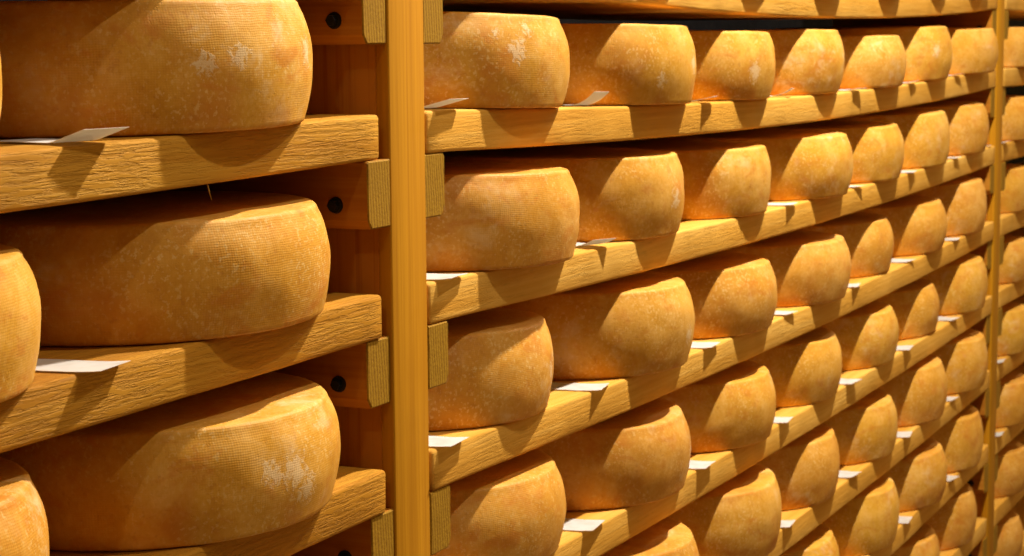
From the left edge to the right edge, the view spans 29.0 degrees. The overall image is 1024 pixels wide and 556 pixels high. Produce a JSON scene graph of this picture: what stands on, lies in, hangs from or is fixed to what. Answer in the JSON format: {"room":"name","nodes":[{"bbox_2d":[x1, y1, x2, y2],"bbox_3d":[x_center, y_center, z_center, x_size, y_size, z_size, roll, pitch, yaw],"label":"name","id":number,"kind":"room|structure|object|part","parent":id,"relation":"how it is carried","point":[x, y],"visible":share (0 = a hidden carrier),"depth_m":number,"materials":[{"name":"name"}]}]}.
{"room":"cheese aging cellar","nodes":[
{"label":"cheese aging cellar","id":0,"kind":"room"},
{"bbox_2d":[0,0,1023,163],"bbox_3d":[1.573,-0.880,6.285,0.100,3.520,18.000,3,7,25],"label":"wall","id":1,"kind":"structure","parent":0,"point":[772,24],"depth_m":3.82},
{"bbox_3d":[2.968,0.958,5.851,3.150,0.050,18.000,3,7,25],"label":"floor","id":2,"kind":"structure","parent":0,"visible":0},
{"bbox_2d":[47,0,450,555],"bbox_3d":[-0.226,0.368,1.755,0.315,2.140,0.144,3,7,25],"label":"upright","id":3,"kind":"object","parent":2,"relation":"on","point":[368,56],"visible":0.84,"depth_m":1.63,"materials":[{"name":"brown wood"}]},
{"bbox_2d":[0,114,378,212],"bbox_3d":[-0.511,-0.045,1.104,0.316,0.051,1.234,3,7,25],"label":"plank","id":4,"kind":"object","parent":3,"relation":"on","point":[32,175],"visible":0.82,"depth_m":1.33,"materials":[{"name":"brown wood"}]},
{"bbox_2d":[0,57,1,115],"bbox_3d":[-0.451,-0.113,1.141,0.304,0.091,0.307,-2,7,-13],"label":"cheese wheel","id":5,"kind":"object","parent":4,"relation":"on","point":[0,57],"visible":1,"depth_m":1.17,"materials":[{"name":"food"}]},
{"bbox_2d":[0,127,128,142],"bbox_3d":[-0.290,-0.092,1.268,0.085,0.009,0.040,4,8,33],"label":"paper slip","id":6,"kind":"object","parent":4,"relation":"on","point":[85,134],"visible":1,"depth_m":1.26,"materials":[{"name":"paper"}]},
{"bbox_2d":[0,0,312,137],"bbox_3d":[-0.301,-0.158,1.458,0.306,0.095,0.305,1,7,9],"label":"cheese wheel","id":7,"kind":"object","parent":4,"relation":"on","point":[147,67],"visible":0.99,"depth_m":1.32,"materials":[{"name":"food"}]},
{"bbox_2d":[0,292,381,452],"bbox_3d":[-0.509,0.096,1.121,0.316,0.043,1.234,3,7,25],"label":"plank","id":8,"kind":"object","parent":3,"relation":"on","point":[55,404],"visible":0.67,"depth_m":1.34,"materials":[{"name":"brown wood"}]},
{"bbox_2d":[0,244,40,402],"bbox_3d":[-0.438,0.029,1.183,0.305,0.084,0.306,-3,7,-19],"label":"cheese wheel","id":9,"kind":"object","parent":8,"relation":"on","point":[20,304],"visible":1,"depth_m":1.16,"materials":[{"name":"food"}]},
{"bbox_2d":[35,359,130,371],"bbox_3d":[-0.295,0.056,1.278,0.085,0.002,0.043,1,7,15],"label":"paper slip","id":10,"kind":"object","parent":8,"relation":"on","point":[54,365],"visible":0.72,"depth_m":1.27,"materials":[{"name":"paper"}]},
{"bbox_2d":[0,191,330,345],"bbox_3d":[-0.291,-0.013,1.494,0.305,0.087,0.305,-5,8,-34],"label":"cheese wheel","id":11,"kind":"object","parent":8,"relation":"on","point":[158,267],"visible":0.93,"depth_m":1.37,"materials":[{"name":"food"}]},
{"bbox_2d":[49,466,385,555],"bbox_3d":[-0.507,0.238,1.137,0.316,0.039,1.234,3,7,25],"label":"plank","id":12,"kind":"object","parent":3,"relation":"on","point":[358,496],"visible":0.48,"depth_m":1.53,"materials":[{"name":"brown wood"}]},
{"bbox_2d":[0,458,48,555],"bbox_3d":[-0.438,0.170,1.197,0.307,0.084,0.304,1,7,12],"label":"cheese wheel","id":13,"kind":"object","parent":12,"relation":"on","point":[24,531],"visible":1,"depth_m":1.19,"materials":[{"name":"food"}]},
{"bbox_2d":[0,372,340,550],"bbox_3d":[-0.284,0.131,1.507,0.305,0.084,0.306,-5,8,-35],"label":"cheese wheel","id":14,"kind":"object","parent":12,"relation":"on","point":[259,454],"visible":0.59,"depth_m":1.38,"materials":[{"name":"food"}]},
{"bbox_3d":[-0.230,0.367,1.760,0.302,2.140,0.060,3,7,25],"label":"panel","id":15,"kind":"part","parent":3,"relation":"part of","materials":[{"name":"brown wood"}]},
{"bbox_3d":[-0.088,0.374,1.694,0.013,2.140,0.062,3,7,25],"label":"post","id":16,"kind":"part","parent":3,"relation":"part of","materials":[{"name":"brown wood"}]},
{"bbox_2d":[833,0,1008,555],"bbox_3d":[0.795,0.104,3.911,0.316,2.140,0.144,3,7,25],"label":"upright","id":17,"kind":"object","parent":2,"relation":"on","point":[982,483],"visible":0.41,"depth_m":3.81,"materials":[{"name":"brown wood"}]},
{"bbox_2d":[424,69,995,153],"bbox_3d":[0.282,-0.249,2.779,0.316,0.053,2.331,3,7,25],"label":"plank","id":18,"kind":"object","parent":17,"relation":"attached to","point":[446,129],"visible":0.59,"depth_m":2.14,"materials":[{"name":"brown wood"}]},
{"bbox_2d":[424,98,468,107],"bbox_3d":[-0.078,-0.150,1.705,0.070,0.008,0.044,2,7,21],"label":"paper slip","id":19,"kind":"object","parent":18,"relation":"on","point":[448,101],"visible":0.59,"depth_m":1.70,"materials":[{"name":"paper"}]},
{"bbox_2d":[423,12,569,107],"bbox_3d":[-0.100,-0.206,1.887,0.309,0.092,0.310,1,7,10],"label":"cheese wheel","id":20,"kind":"object","parent":18,"relation":"on","point":[492,60],"visible":0.4,"depth_m":1.76,"materials":[{"name":"food"}]},
{"bbox_2d":[575,92,608,104],"bbox_3d":[0.063,-0.184,2.024,0.069,0.014,0.027,5,7,37],"label":"paper slip","id":21,"kind":"object","parent":18,"relation":"on","point":[594,97],"visible":0.79,"depth_m":2.01,"materials":[{"name":"paper"}]},
{"bbox_2d":[560,23,695,105],"bbox_3d":[0.050,-0.237,2.200,0.309,0.091,0.311,-1,7,-3],"label":"cheese wheel","id":22,"kind":"object","parent":18,"relation":"on","point":[637,64],"visible":0.44,"depth_m":2.07,"materials":[{"name":"food"}]},
{"bbox_2d":[689,31,774,100],"bbox_3d":[0.175,-0.267,2.489,0.310,0.086,0.308,-1,7,-1],"label":"cheese wheel","id":23,"kind":"object","parent":18,"relation":"on","point":[730,65],"visible":0.27,"depth_m":2.37,"materials":[{"name":"food"}]},
{"bbox_2d":[688,29,844,95],"bbox_3d":[0.309,-0.304,2.777,0.310,0.088,0.310,3,8,25],"label":"cheese wheel","id":24,"kind":"object","parent":18,"relation":"on","point":[807,61],"visible":0.43,"depth_m":2.66,"materials":[{"name":"food"}]},
{"bbox_2d":[839,88,863,90],"bbox_3d":[0.477,-0.275,2.881,0.070,0.004,0.042,4,8,31],"label":"paper slip","id":25,"kind":"object","parent":18,"relation":"on","point":[855,88],"visible":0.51,"depth_m":2.86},
{"bbox_2d":[773,26,952,81],"bbox_3d":[0.589,-0.382,3.361,0.309,0.093,0.310,-3,7,-23],"label":"cheese wheel","id":26,"kind":"object","parent":18,"relation":"on","point":[928,49],"visible":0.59,"depth_m":3.24,"materials":[{"name":"food"}]},
{"bbox_2d":[839,35,905,88],"bbox_3d":[0.453,-0.336,3.071,0.307,0.080,0.312,-6,8,-37],"label":"cheese wheel","id":27,"kind":"object","parent":18,"relation":"on","point":[870,61],"visible":0.28,"depth_m":2.95,"materials":[{"name":"food"}]},
{"bbox_2d":[947,27,997,74],"bbox_3d":[0.738,-0.417,3.627,0.297,0.086,0.296,2,7,23],"label":"cheese wheel","id":28,"kind":"object","parent":18,"relation":"on","point":[975,50],"visible":0.23,"depth_m":3.51,"materials":[{"name":"food"}]},
{"bbox_2d":[426,146,994,324],"bbox_3d":[0.284,-0.106,2.796,0.316,0.049,2.331,3,7,25],"label":"plank","id":29,"kind":"object","parent":17,"relation":"attached to","point":[474,291],"visible":0.38,"depth_m":2.18,"materials":[{"name":"brown wood"}]},
{"bbox_2d":[426,273,467,279],"bbox_3d":[-0.083,-0.003,1.722,0.080,0.002,0.046,2,7,17],"label":"paper slip","id":30,"kind":"object","parent":29,"relation":"on","point":[429,276],"visible":0.35,"depth_m":1.72,"materials":[{"name":"paper"}]},
{"bbox_2d":[426,163,579,271],"bbox_3d":[-0.090,-0.063,1.903,0.308,0.092,0.310,1,7,11],"label":"cheese wheel","id":31,"kind":"object","parent":29,"relation":"on","point":[495,216],"visible":0.4,"depth_m":1.78,"materials":[{"name":"food"}]},
{"bbox_2d":[442,147,683,242],"bbox_3d":[0.037,-0.096,2.212,0.308,0.092,0.310,-5,8,-34],"label":"cheese wheel","id":32,"kind":"object","parent":29,"relation":"on","point":[625,194],"visible":0.59,"depth_m":2.10,"materials":[{"name":"food"}]},
{"bbox_2d":[576,238,615,245],"bbox_3d":[0.067,-0.038,2.040,0.074,0.008,0.038,6,8,43],"label":"paper slip","id":33,"kind":"object","parent":29,"relation":"on","point":[600,241],"visible":0.54,"depth_m":2.02,"materials":[{"name":"paper"}]},
{"bbox_2d":[535,140,770,219],"bbox_3d":[0.173,-0.127,2.510,0.309,0.085,0.310,1,7,8],"label":"cheese wheel","id":34,"kind":"object","parent":29,"relation":"on","point":[722,179],"visible":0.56,"depth_m":2.39,"materials":[{"name":"food"}]},
{"bbox_2d":[637,129,852,200],"bbox_3d":[0.325,-0.163,2.801,0.310,0.085,0.310,3,8,25],"label":"cheese wheel","id":35,"kind":"object","parent":29,"relation":"on","point":[805,164],"visible":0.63,"depth_m":2.68,"materials":[{"name":"food"}]},
{"bbox_2d":[768,202,797,205],"bbox_3d":[0.337,-0.098,2.610,0.075,0.002,0.038,2,7,19],"label":"paper slip","id":36,"kind":"object","parent":29,"relation":"on","point":[791,203],"visible":0.51,"depth_m":2.60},
{"bbox_2d":[755,120,903,183],"bbox_3d":[0.455,-0.199,3.097,0.310,0.085,0.309,3,8,30],"label":"cheese wheel","id":37,"kind":"object","parent":29,"relation":"on","point":[877,147],"visible":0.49,"depth_m":2.98,"materials":[{"name":"food"}]},
{"bbox_2d":[827,108,949,168],"bbox_3d":[0.591,-0.240,3.377,0.305,0.093,0.307,1,7,9],"label":"cheese wheel","id":38,"kind":"object","parent":29,"relation":"on","point":[925,133],"visible":0.27,"depth_m":3.25,"materials":[{"name":"food"}]},
{"bbox_2d":[901,170,916,172],"bbox_3d":[0.614,-0.172,3.192,0.075,0.002,0.042,2,7,18],"label":"paper slip","id":39,"kind":"object","parent":29,"relation":"on","point":[902,171],"visible":0.27,"depth_m":3.19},
{"bbox_2d":[903,100,988,155],"bbox_3d":[0.727,-0.278,3.647,0.294,0.093,0.294,-3,7,-17],"label":"cheese wheel","id":40,"kind":"object","parent":29,"relation":"on","point":[968,121],"visible":0.32,"depth_m":3.54,"materials":[{"name":"food"}]},
{"bbox_2d":[429,221,993,490],"bbox_3d":[0.286,0.037,2.812,0.316,0.049,2.331,3,7,25],"label":"plank","id":41,"kind":"object","parent":17,"relation":"attached to","point":[567,412],"visible":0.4,"depth_m":2.15,"materials":[{"name":"brown wood"}]},
{"bbox_2d":[429,436,468,446],"bbox_3d":[-0.083,0.142,1.735,0.080,0.002,0.046,2,7,19],"label":"paper slip","id":42,"kind":"object","parent":41,"relation":"on","point":[434,441],"visible":0.38,"depth_m":1.73,"materials":[{"name":"paper"}]},
{"bbox_2d":[428,307,553,430],"bbox_3d":[-0.109,0.082,1.911,0.298,0.092,0.297,-2,7,-14],"label":"cheese wheel","id":43,"kind":"object","parent":41,"relation":"on","point":[501,360],"visible":0.38,"depth_m":1.81,"materials":[{"name":"food"}]},
{"bbox_2d":[551,382,608,390],"bbox_3d":[0.054,0.111,2.040,0.085,0.002,0.046,1,7,13],"label":"paper slip","id":44,"kind":"object","parent":41,"relation":"on","point":[555,385],"visible":0.6,"depth_m":2.04,"materials":[{"name":"paper"}]},
{"bbox_2d":[500,271,694,379],"bbox_3d":[0.049,0.047,2.223,0.309,0.094,0.310,5,9,38],"label":"cheese wheel","id":45,"kind":"object","parent":41,"relation":"on","point":[642,323],"visible":0.45,"depth_m":2.09,"materials":[{"name":"food"}]},
{"bbox_2d":[691,342,719,347],"bbox_3d":[0.202,0.078,2.344,0.080,0.002,0.046,2,7,19],"label":"paper slip","id":46,"kind":"object","parent":41,"relation":"on","point":[694,344],"visible":0.42,"depth_m":2.34,"materials":[{"name":"paper"}]},
{"bbox_2d":[648,251,776,338],"bbox_3d":[0.182,0.018,2.524,0.311,0.084,0.309,2,7,16],"label":"cheese wheel","id":47,"kind":"object","parent":41,"relation":"on","point":[732,294],"visible":0.28,"depth_m":2.40,"materials":[{"name":"food"}]},
{"bbox_2d":[774,311,796,314],"bbox_3d":[0.335,0.045,2.631,0.080,0.002,0.042,4,8,31],"label":"paper slip","id":48,"kind":"object","parent":41,"relation":"on","point":[776,312],"visible":0.38,"depth_m":2.62,"materials":[{"name":"paper"}]},
{"bbox_2d":[723,229,850,306],"bbox_3d":[0.325,-0.018,2.819,0.311,0.083,0.308,3,8,25],"label":"cheese wheel","id":49,"kind":"object","parent":41,"relation":"on","point":[809,267],"visible":0.32,"depth_m":2.69,"materials":[{"name":"food"}]},
{"bbox_2d":[801,212,893,277],"bbox_3d":[0.443,-0.056,3.120,0.311,0.085,0.308,5,8,37],"label":"cheese wheel","id":50,"kind":"object","parent":41,"relation":"on","point":[868,237],"visible":0.23,"depth_m":3.01,"materials":[{"name":"food"}]},
{"bbox_2d":[848,283,860,286],"bbox_3d":[0.471,0.010,2.914,0.080,0.002,0.042,2,7,17],"label":"paper slip","id":51,"kind":"object","parent":41,"relation":"on","point":[856,284],"visible":0.21,"depth_m":2.90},
{"bbox_2d":[858,195,946,256],"bbox_3d":[0.589,-0.093,3.396,0.307,0.086,0.306,-3,7,-20],"label":"cheese wheel","id":52,"kind":"object","parent":41,"relation":"on","point":[918,224],"visible":0.32,"depth_m":3.27,"materials":[{"name":"food"}]},
{"bbox_2d":[891,259,914,262],"bbox_3d":[0.610,-0.030,3.217,0.080,0.002,0.046,4,8,33],"label":"paper slip","id":53,"kind":"object","parent":41,"relation":"on","point":[892,260],"visible":0.38,"depth_m":3.21,"materials":[{"name":"paper"}]},
{"bbox_2d":[910,175,986,236],"bbox_3d":[0.728,-0.137,3.664,0.295,0.099,0.295,-7,9,-44],"label":"cheese wheel","id":54,"kind":"object","parent":41,"relation":"on","point":[963,198],"visible":0.27,"depth_m":3.55,"materials":[{"name":"food"}]},
{"bbox_2d":[945,237,959,240],"bbox_3d":[0.751,-0.070,3.508,0.080,0.002,0.046,2,7,20],"label":"paper slip","id":55,"kind":"object","parent":41,"relation":"on","point":[946,239],"visible":0.38,"depth_m":3.50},
{"bbox_2d":[443,0,997,20],"bbox_3d":[0.281,-0.392,2.762,0.316,0.060,2.331,3,7,25],"label":"plank","id":56,"kind":"object","parent":17,"relation":"attached to","point":[615,10],"visible":0.85,"depth_m":2.49,"materials":[{"name":"brown wood"}]},
{"bbox_2d":[551,295,991,555],"bbox_3d":[0.287,0.178,2.829,0.316,0.046,2.331,3,7,25],"label":"plank","id":57,"kind":"object","parent":17,"relation":"attached to","point":[621,524],"visible":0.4,"depth_m":2.48,"materials":[{"name":"brown wood"}]},
{"bbox_2d":[432,449,565,555],"bbox_3d":[-0.102,0.222,1.944,0.310,0.089,0.309,-2,7,-11],"label":"cheese wheel","id":58,"kind":"object","parent":57,"relation":"on","point":[516,506],"visible":0.3,"depth_m":1.84,"materials":[{"name":"food"}]},
{"bbox_2d":[563,518,604,530],"bbox_3d":[0.049,0.253,2.041,0.085,0.002,0.050,2,7,17],"label":"paper slip","id":59,"kind":"object","parent":57,"relation":"on","point":[569,524],"visible":0.42,"depth_m":2.04,"materials":[{"name":"paper"}]},
{"bbox_2d":[536,398,690,510],"bbox_3d":[0.047,0.189,2.241,0.307,0.088,0.311,-4,8,-29],"label":"cheese wheel","id":60,"kind":"object","parent":57,"relation":"on","point":[639,455],"visible":0.34,"depth_m":2.11,"materials":[{"name":"food"}]},
{"bbox_2d":[689,460,714,468],"bbox_3d":[0.196,0.219,2.343,0.080,0.002,0.046,2,7,21],"label":"paper slip","id":61,"kind":"object","parent":57,"relation":"on","point":[693,464],"visible":0.31,"depth_m":2.34,"materials":[{"name":"paper"}]},
{"bbox_2d":[659,360,775,453],"bbox_3d":[0.183,0.156,2.540,0.309,0.085,0.310,3,8,28],"label":"cheese wheel","id":62,"kind":"object","parent":57,"relation":"on","point":[733,407],"visible":0.36,"depth_m":2.42,"materials":[{"name":"food"}]},
{"bbox_2d":[773,417,792,422],"bbox_3d":[0.330,0.186,2.625,0.080,0.002,0.042,2,7,18],"label":"paper slip","id":63,"kind":"object","parent":57,"relation":"on","point":[776,419],"visible":0.27,"depth_m":2.61,"materials":[{"name":"paper"}]},
{"bbox_2d":[747,326,841,407],"bbox_3d":[0.318,0.119,2.838,0.309,0.086,0.311,3,7,25],"label":"cheese wheel","id":64,"kind":"object","parent":57,"relation":"on","point":[805,369],"visible":0.31,"depth_m":2.72,"materials":[{"name":"food"}]},
{"bbox_2d":[839,378,861,383],"bbox_3d":[0.471,0.150,2.919,0.080,0.002,0.046,3,8,30],"label":"paper slip","id":65,"kind":"object","parent":57,"relation":"on","point":[842,381],"visible":0.35,"depth_m":2.91,"materials":[{"name":"paper"}]},
{"bbox_2d":[821,300,898,370],"bbox_3d":[0.453,0.084,3.132,0.312,0.084,0.307,-3,7,-19],"label":"cheese wheel","id":66,"kind":"object","parent":57,"relation":"on","point":[867,336],"visible":0.28,"depth_m":3.01,"materials":[{"name":"food"}]},
{"bbox_2d":[896,345,912,349],"bbox_3d":[0.608,0.112,3.213,0.080,0.002,0.046,2,7,19],"label":"paper slip","id":67,"kind":"object","parent":57,"relation":"on","point":[907,347],"visible":0.3,"depth_m":3.21,"materials":[{"name":"paper"}]},
{"bbox_2d":[876,278,938,339],"bbox_3d":[0.581,0.047,3.418,0.308,0.084,0.308,-4,7,-24],"label":"cheese wheel","id":68,"kind":"object","parent":57,"relation":"on","point":[915,305],"visible":0.15,"depth_m":3.30,"materials":[{"name":"food"}]},
{"bbox_2d":[938,316,958,320],"bbox_3d":[0.751,0.071,3.524,0.080,0.002,0.046,4,8,32],"label":"paper slip","id":69,"kind":"object","parent":57,"relation":"on","point":[940,318],"visible":0.41,"depth_m":3.52,"materials":[{"name":"paper"}]},
{"bbox_2d":[921,253,987,315],"bbox_3d":[0.733,0.006,3.680,0.295,0.094,0.298,2,7,21],"label":"cheese wheel","id":70,"kind":"object","parent":57,"relation":"on","point":[961,285],"visible":0.2,"depth_m":3.56,"materials":[{"name":"food"}]},
{"bbox_2d":[767,370,989,555],"bbox_3d":[0.287,0.322,2.847,0.316,0.046,2.331,3,7,25],"label":"plank","id":71,"kind":"object","parent":17,"relation":"attached to","point":[807,519],"visible":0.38,"depth_m":3.00,"materials":[{"name":"brown wood"}]},
{"bbox_2d":[601,517,698,555],"bbox_3d":[0.058,0.332,2.254,0.311,0.093,0.308,6,10,44],"label":"cheese wheel","id":72,"kind":"object","parent":71,"relation":"on","point":[668,536],"visible":0.17,"depth_m":2.20,"materials":[{"name":"food"}]},
{"bbox_2d":[668,464,781,555],"bbox_3d":[0.192,0.297,2.553,0.307,0.092,0.311,-1,7,-8],"label":"cheese wheel","id":73,"kind":"object","parent":71,"relation":"on","point":[741,516],"visible":0.32,"depth_m":2.43,"materials":[{"name":"food"}]},
{"bbox_2d":[780,520,794,526],"bbox_3d":[0.338,0.328,2.661,0.080,0.002,0.042,2,7,19],"label":"paper slip","id":74,"kind":"object","parent":71,"relation":"on","point":[784,523],"visible":0.23,"depth_m":2.65,"materials":[{"name":"paper"}]},
{"bbox_2d":[756,423,839,510],"bbox_3d":[0.316,0.262,2.857,0.311,0.089,0.311,3,8,25],"label":"cheese wheel","id":75,"kind":"object","parent":71,"relation":"on","point":[806,469],"visible":0.34,"depth_m":2.74,"materials":[{"name":"food"}]},
{"bbox_2d":[838,470,859,477],"bbox_3d":[0.477,0.291,2.961,0.080,0.002,0.046,3,8,30],"label":"paper slip","id":76,"kind":"object","parent":71,"relation":"on","point":[842,474],"visible":0.3,"depth_m":2.95,"materials":[{"name":"paper"}]},
{"bbox_2d":[823,389,897,465],"bbox_3d":[0.456,0.227,3.148,0.309,0.086,0.309,1,7,13],"label":"cheese wheel","id":77,"kind":"object","parent":71,"relation":"on","point":[866,430],"visible":0.23,"depth_m":3.03,"materials":[{"name":"food"}]},
{"bbox_2d":[897,431,911,436],"bbox_3d":[0.614,0.255,3.244,0.080,0.002,0.046,2,7,17],"label":"paper slip","id":78,"kind":"object","parent":71,"relation":"on","point":[908,433],"visible":0.31,"depth_m":3.24,"materials":[{"name":"paper"}]},
{"bbox_2d":[877,354,946,426],"bbox_3d":[0.596,0.185,3.427,0.307,0.097,0.308,-3,7,-22],"label":"cheese wheel","id":79,"kind":"object","parent":71,"relation":"on","point":[918,394],"visible":0.24,"depth_m":3.30,"materials":[{"name":"food"}]},
{"bbox_2d":[946,396,957,400],"bbox_3d":[0.756,0.214,3.549,0.080,0.002,0.042,4,8,31],"label":"paper slip","id":80,"kind":"object","parent":71,"relation":"on","point":[948,398],"visible":0.24,"depth_m":3.53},
{"bbox_2d":[931,328,987,394],"bbox_3d":[0.738,0.148,3.696,0.294,0.098,0.296,-5,8,-35],"label":"cheese wheel","id":81,"kind":"object","parent":71,"relation":"on","point":[964,358],"visible":0.2,"depth_m":3.58,"materials":[{"name":"food"}]},
{"bbox_2d":[860,444,987,555],"bbox_3d":[0.289,0.466,2.864,0.316,0.043,2.331,3,7,25],"label":"plank","id":82,"kind":"object","parent":17,"relation":"attached to","point":[905,531],"visible":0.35,"depth_m":3.39,"materials":[{"name":"brown wood"}]},
{"bbox_2d":[780,523,839,555],"bbox_3d":[0.319,0.407,2.874,0.311,0.084,0.310,3,8,25],"label":"cheese wheel","id":83,"kind":"object","parent":82,"relation":"on","point":[821,541],"visible":0.2,"depth_m":2.80,"materials":[{"name":"food"}]},
{"bbox_2d":[822,474,898,555],"bbox_3d":[0.462,0.367,3.162,0.308,0.093,0.308,2,7,21],"label":"cheese wheel","id":84,"kind":"object","parent":82,"relation":"on","point":[868,523],"visible":0.2,"depth_m":3.04,"materials":[{"name":"food"}]},
{"bbox_2d":[899,516,911,522],"bbox_3d":[0.618,0.397,3.267,0.080,0.002,0.046,2,7,20],"label":"paper slip","id":85,"kind":"object","parent":82,"relation":"on","point":[902,519],"visible":0.24,"depth_m":3.26,"materials":[{"name":"paper"}]},
{"bbox_2d":[885,438,946,511],"bbox_3d":[0.600,0.332,3.443,0.306,0.091,0.307,0,7,2],"label":"cheese wheel","id":86,"kind":"object","parent":82,"relation":"on","point":[920,478],"visible":0.28,"depth_m":3.33,"materials":[{"name":"food"}]},
{"bbox_2d":[947,475,958,480],"bbox_3d":[0.760,0.358,3.567,0.080,0.002,0.046,4,8,33],"label":"paper slip","id":87,"kind":"object","parent":82,"relation":"on","point":[949,477],"visible":0.16,"depth_m":3.56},
{"bbox_2d":[929,404,983,472],"bbox_3d":[0.733,0.291,3.715,0.295,0.100,0.293,4,8,31],"label":"cheese wheel","id":88,"kind":"object","parent":82,"relation":"on","point":[961,438],"visible":0.28,"depth_m":3.60,"materials":[{"name":"food"}]},
{"bbox_2d":[940,517,986,555],"bbox_3d":[0.289,0.610,2.881,0.316,0.042,2.331,3,7,25],"label":"plank","id":89,"kind":"object","parent":17,"relation":"attached to","point":[981,523],"visible":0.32,"depth_m":3.75,"materials":[{"name":"brown wood"}]},
{"bbox_2d":[891,523,939,555],"bbox_3d":[0.593,0.479,3.466,0.306,0.083,0.307,-1,7,-1],"label":"cheese wheel","id":90,"kind":"object","parent":89,"relation":"on","point":[924,542],"visible":0.23,"depth_m":3.38,"materials":[{"name":"food"}]},
{"bbox_2d":[925,483,976,550],"bbox_3d":[0.727,0.437,3.736,0.294,0.097,0.294,0,7,4],"label":"cheese wheel","id":91,"kind":"object","parent":89,"relation":"on","point":[954,523],"visible":0.26,"depth_m":3.62,"materials":[{"name":"food"}]},
{"bbox_3d":[0.790,0.103,3.917,0.302,2.140,0.060,3,7,25],"label":"panel","id":92,"kind":"part","parent":17,"relation":"part of","materials":[{"name":"brown wood"}]},
{"bbox_3d":[0.933,0.110,3.850,0.013,2.140,0.062,3,7,25],"label":"post","id":93,"kind":"part","parent":17,"relation":"part of","materials":[{"name":"brown wood"}]},
{"bbox_2d":[994,429,1023,526],"bbox_3d":[1.310,0.344,5.036,0.316,0.039,2.331,3,7,25],"label":"plank","id":94,"kind":"object","parent":17,"relation":"on","point":[1002,506],"visible":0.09,"depth_m":4.03,"materials":[{"name":"brown wood"}]},
{"bbox_2d":[994,440,1023,497],"bbox_3d":[0.925,0.390,4.149,0.307,0.088,0.307,-2,7,-12],"label":"cheese wheel","id":95,"kind":"object","parent":94,"relation":"on","point":[1010,478],"visible":0.16,"depth_m":4.03,"materials":[{"name":"food"}]},
{"bbox_2d":[995,362,1023,454],"bbox_3d":[1.308,0.200,5.019,0.316,0.039,2.331,3,7,25],"label":"plank","id":96,"kind":"object","parent":17,"relation":"on","point":[1010,432],"visible":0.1,"depth_m":4.02,"materials":[{"name":"brown wood"}]},
{"bbox_2d":[996,371,1023,427],"bbox_3d":[0.926,0.246,4.128,0.308,0.088,0.306,-3,7,-19],"label":"cheese wheel","id":97,"kind":"object","parent":96,"relation":"on","point":[1010,412],"visible":0.17,"depth_m":4.01,"materials":[{"name":"food"}]},
{"bbox_2d":[997,294,1023,381],"bbox_3d":[1.307,0.054,5.002,0.316,0.039,2.331,3,7,25],"label":"plank","id":98,"kind":"object","parent":17,"relation":"on","point":[1011,362],"visible":0.08,"depth_m":4.00,"materials":[{"name":"brown wood"}]},
{"bbox_2d":[997,301,1023,355],"bbox_3d":[0.919,0.099,4.109,0.309,0.089,0.309,3,7,25],"label":"cheese wheel","id":99,"kind":"object","parent":98,"relation":"on","point":[1011,339],"visible":0.15,"depth_m":3.99,"materials":[{"name":"food"}]},
{"bbox_2d":[998,227,1023,308],"bbox_3d":[1.306,-0.090,4.985,0.316,0.039,2.331,3,7,25],"label":"plank","id":100,"kind":"object","parent":17,"relation":"on","point":[1008,292],"visible":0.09,"depth_m":3.99,"materials":[{"name":"brown wood"}]},
{"bbox_2d":[999,235,1023,283],"bbox_3d":[0.915,-0.043,4.101,0.318,0.085,0.315,3,7,25],"label":"cheese wheel","id":101,"kind":"object","parent":100,"relation":"on","point":[1011,270],"visible":0.2,"depth_m":3.98,"materials":[{"name":"food"}]},
{"bbox_2d":[1000,162,1023,235],"bbox_3d":[1.305,-0.232,4.968,0.316,0.039,2.331,3,7,25],"label":"plank","id":102,"kind":"object","parent":17,"relation":"on","point":[1009,222],"visible":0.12,"depth_m":3.95,"materials":[{"name":"brown wood"}]},
{"bbox_2d":[1000,164,1023,212],"bbox_3d":[0.913,-0.188,4.081,0.314,0.092,0.320,3,7,25],"label":"cheese wheel","id":103,"kind":"object","parent":102,"relation":"on","point":[1012,197],"visible":0.12,"depth_m":3.96,"materials":[{"name":"food"}]},
{"bbox_2d":[1001,140,1023,161],"bbox_3d":[1.303,-0.376,4.951,0.316,0.039,2.331,3,7,25],"label":"plank","id":104,"kind":"object","parent":17,"relation":"on","point":[1010,150],"visible":0.06,"depth_m":3.93,"materials":[{"name":"brown wood"}]},
{"bbox_2d":[1002,95,1023,140],"bbox_3d":[0.917,-0.329,4.057,0.306,0.088,0.309,-5,8,-34],"label":"cheese wheel","id":105,"kind":"object","parent":104,"relation":"on","point":[1013,119],"visible":0.12,"depth_m":3.93,"materials":[{"name":"food"}]},
{"bbox_2d":[1003,67,1023,86],"bbox_3d":[1.304,-0.520,4.933,0.316,0.039,2.331,3,7,25],"label":"plank","id":106,"kind":"object","parent":17,"relation":"on","point":[1012,76],"visible":0.17,"depth_m":3.90,"materials":[{"name":"brown wood"}]},
{"bbox_2d":[1003,27,1023,67],"bbox_3d":[0.922,-0.471,4.045,0.310,0.082,0.306,-3,7,-22],"label":"cheese wheel","id":107,"kind":"object","parent":106,"relation":"on","point":[1014,44],"visible":0.12,"depth_m":3.92,"materials":[{"name":"food"}]},
{"bbox_2d":[1005,0,1023,19],"bbox_3d":[1.302,-0.666,4.916,0.316,0.039,2.331,3,7,25],"label":"plank","id":108,"kind":"object","parent":17,"relation":"on","point":[1015,8],"visible":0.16,"depth_m":3.94,"materials":[{"name":"brown wood"}]},
{"bbox_2d":[1011,496,1023,555],"bbox_3d":[1.311,0.489,5.054,0.316,0.039,2.331,3,7,25],"label":"plank","id":109,"kind":"object","parent":17,"relation":"on","point":[1018,508],"visible":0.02,"depth_m":4.54,"materials":[{"name":"brown wood"}]},
{"bbox_2d":[993,510,1023,555],"bbox_3d":[0.918,0.535,4.163,0.308,0.088,0.307,2,7,23],"label":"cheese wheel","id":110,"kind":"object","parent":109,"relation":"on","point":[1010,534],"visible":0.17,"depth_m":4.06,"materials":[{"name":"food"}]}
]}

